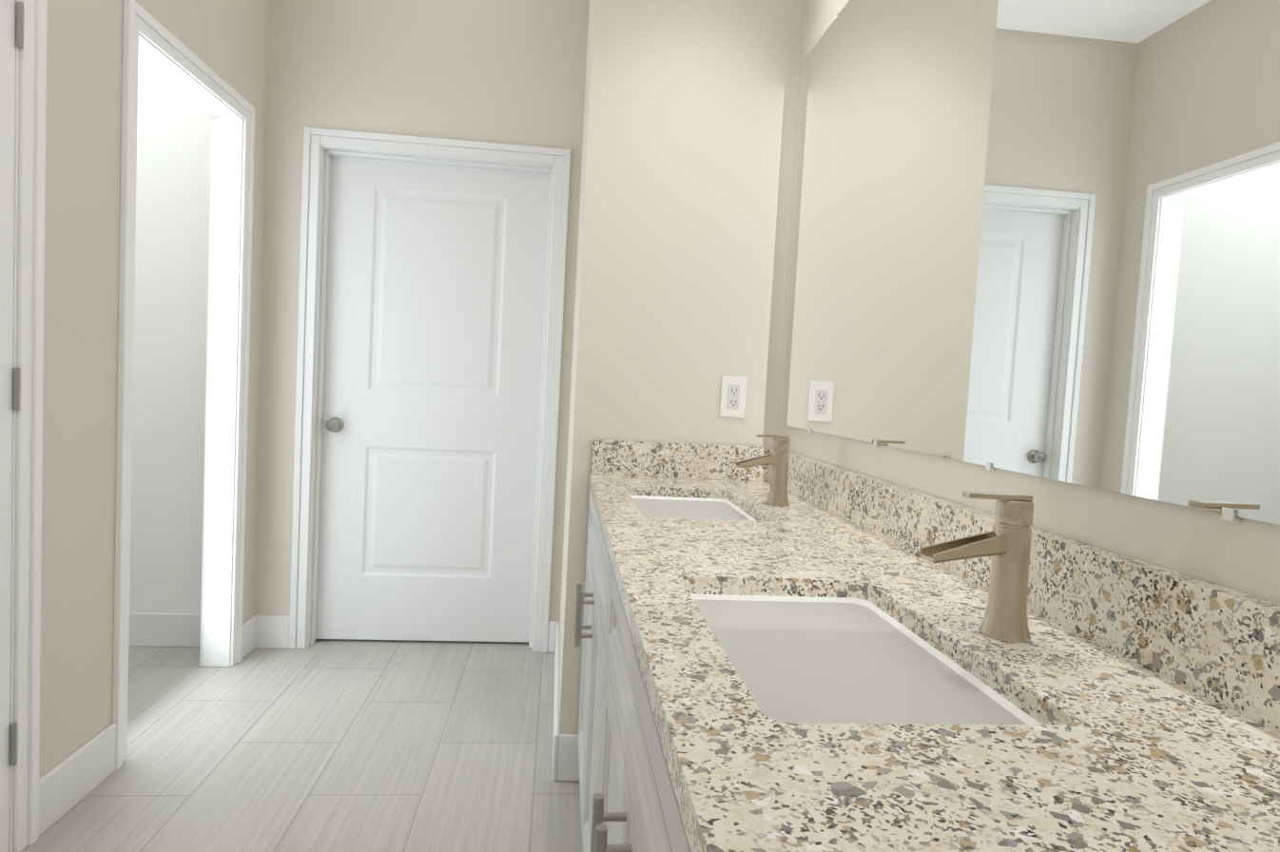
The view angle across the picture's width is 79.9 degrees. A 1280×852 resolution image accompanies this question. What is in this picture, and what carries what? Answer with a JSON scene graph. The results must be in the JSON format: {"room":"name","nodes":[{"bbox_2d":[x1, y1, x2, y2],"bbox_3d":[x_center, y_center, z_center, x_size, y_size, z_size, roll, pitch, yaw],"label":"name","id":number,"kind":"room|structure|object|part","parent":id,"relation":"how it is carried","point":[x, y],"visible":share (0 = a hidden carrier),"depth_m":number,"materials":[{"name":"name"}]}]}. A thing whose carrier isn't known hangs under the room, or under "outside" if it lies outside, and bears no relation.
{"room":"bathroom","nodes":[
{"label":"bathroom","id":0,"kind":"room"},
{"bbox_2d":[38,0,269,778],"bbox_3d":[-1.345,-0.356,1.039,0.100,2.750,4.000,3,3,-6],"label":"wall","id":1,"kind":"structure","parent":0,"point":[226,41],"depth_m":1.94,"materials":[{"name":"beige paint"}]},
{"bbox_2d":[0,0,23,851],"bbox_3d":[-1.335,-0.020,1.407,0.103,2.018,0.588,3,3,-6],"label":"closet door","id":2,"kind":"structure","parent":1,"relation":"in","point":[9,385],"depth_m":1.66,"materials":[{"name":"white paint"},{"name":"wood"},{"name":"satin steel"}]},
{"bbox_2d":[8,0,47,851],"bbox_3d":[-1.387,-0.051,1.391,0.118,2.100,0.710,3,3,-6],"label":"door frame","id":3,"kind":"structure","parent":1,"relation":"attached to","point":[29,166],"depth_m":1.71,"materials":[{"name":"white wood"}]},
{"bbox_2d":[38,723,116,837],"bbox_3d":[-1.445,0.900,1.962,0.014,0.135,0.323,3,3,-6],"label":"baseboard","id":4,"kind":"structure","parent":1,"relation":"attached to","point":[70,782],"depth_m":1.94,"materials":[{"name":"white wood"}]},
{"bbox_2d":[112,0,255,769],"bbox_3d":[-1.509,-0.115,2.477,0.136,2.097,0.834,3,3,-6],"label":"trim","id":5,"kind":"structure","parent":1,"relation":"attached to","point":[152,44],"depth_m":2.79,"materials":[{"name":"white wood"}]},
{"bbox_2d":[20,639,581,851],"bbox_3d":[-1.143,1.031,1.655,3.280,0.060,5.015,3,3,-6],"label":"floor","id":6,"kind":"structure","parent":0,"point":[358,746],"depth_m":2.26,"materials":[{"name":"tile"}]},
{"bbox_2d":[574,487,692,851],"bbox_3d":[0.173,0.657,1.317,0.568,0.859,1.798,3,3,-6],"label":"bathroom vanity","id":7,"kind":"object","parent":6,"relation":"on","point":[629,802],"depth_m":1.05,"materials":[{"name":"grey paint"}]},
{"bbox_2d":[589,472,1279,851],"bbox_3d":[0.215,0.214,1.289,0.532,0.030,1.810,3,3,-6],"label":"countertop","id":8,"kind":"structure","parent":7,"relation":"on","point":[1128,757],"depth_m":0.59,"materials":[{"name":"beige stone"}]},
{"bbox_2d":[631,491,756,518],"bbox_3d":[0.111,0.257,1.731,0.309,0.138,0.494,3,3,-6],"label":"sink","id":9,"kind":"object","parent":8,"relation":"in","point":[679,504],"depth_m":1.86,"materials":[{"name":"white ceramic"}]},
{"bbox_2d":[734,434,798,506],"bbox_3d":[0.283,0.099,1.739,0.125,0.158,0.054,3,3,-6],"label":"faucet","id":10,"kind":"object","parent":8,"relation":"on","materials":[{"name":"gold metal"}]},
{"bbox_2d":[692,586,1049,719],"bbox_3d":[0.204,0.311,0.837,0.309,0.138,0.494,3,3,-6],"label":"sink","id":11,"kind":"object","parent":8,"relation":"in","point":[803,650],"depth_m":0.83,"materials":[{"name":"white ceramic"}]},
{"bbox_2d":[916,490,1057,639],"bbox_3d":[0.376,0.153,0.846,0.125,0.158,0.054,3,3,-6],"label":"faucet","id":12,"kind":"object","parent":8,"relation":"on","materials":[{"name":"gold metal"}]},
{"bbox_2d":[129,0,589,620],"bbox_3d":[-1.510,-0.476,3.087,2.475,2.750,0.115,3,3,-6],"label":"wall","id":13,"kind":"structure","parent":0,"point":[507,71],"depth_m":3.03,"materials":[{"name":"beige paint"}]},
{"bbox_2d":[128,612,200,647],"bbox_3d":[-2.230,0.801,3.024,1.130,0.135,0.014,3,3,-6],"label":"baseboard","id":14,"kind":"structure","parent":13,"relation":"attached to","point":[145,629],"depth_m":3.05,"materials":[{"name":"white wood"}]},
{"bbox_2d":[289,126,570,653],"bbox_3d":[-0.861,-0.112,3.167,1.045,2.085,0.133,3,3,-6],"label":"door frame","id":15,"kind":"structure","parent":13,"relation":"attached to","point":[321,146],"depth_m":3.10,"materials":[{"name":"white wood"}]},
{"bbox_2d":[315,155,550,641],"bbox_3d":[-0.864,-0.084,3.182,0.905,2.003,0.103,3,3,-6],"label":"entry door","id":16,"kind":"structure","parent":13,"relation":"in","point":[436,285],"depth_m":3.20,"materials":[{"name":"white wood"}]},
{"bbox_3d":[-1.257,-0.003,3.128,0.064,0.064,0.068,3,3,-6],"label":"knob","id":17,"kind":"part","parent":16,"relation":"part of","materials":[{"name":"grey metal"}]},
{"bbox_2d":[559,0,803,734],"bbox_3d":[0.114,-0.371,2.739,0.685,2.750,1.155,3,3,-6],"label":"wall","id":18,"kind":"structure","parent":0,"point":[688,150],"depth_m":2.15,"materials":[{"name":"beige paint"}]},
{"bbox_2d":[547,620,574,780],"bbox_3d":[-0.294,0.920,2.709,0.060,0.135,1.054,3,3,-6],"label":"baseboard","id":19,"kind":"structure","parent":18,"relation":"attached to","point":[563,745],"depth_m":2.19,"materials":[{"name":"white wood"}]},
{"bbox_2d":[591,439,764,480],"bbox_3d":[0.115,0.097,2.170,0.502,0.098,0.026,3,3,-6],"label":"backsplash","id":20,"kind":"structure","parent":18,"relation":"attached to","point":[626,457],"depth_m":2.15,"materials":[{"name":"beige stone"}]},
{"bbox_2d":[719,375,746,417],"bbox_3d":[0.267,-0.084,2.185,0.072,0.116,0.007,3,3,-6],"label":"electrical outlet plate","id":21,"kind":"object","parent":18,"relation":"attached to","point":[733,391],"visible":1,"depth_m":2.18,"materials":[{"name":"white plastic"}]},
{"bbox_2d":[776,0,1279,603],"bbox_3d":[0.612,-0.235,0.726,0.108,2.750,2.960,3,3,-6],"label":"mirror","id":22,"kind":"object","parent":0,"point":[1038,238],"depth_m":0.98,"materials":[{"name":"clear glass"}]},
{"bbox_2d":[795,454,1279,731],"bbox_3d":[0.470,0.162,1.312,0.026,0.098,1.810,3,3,-6],"label":"backsplash","id":23,"kind":"structure","parent":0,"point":[1223,643],"depth_m":0.78,"materials":[{"name":"beige stone"}]}
]}

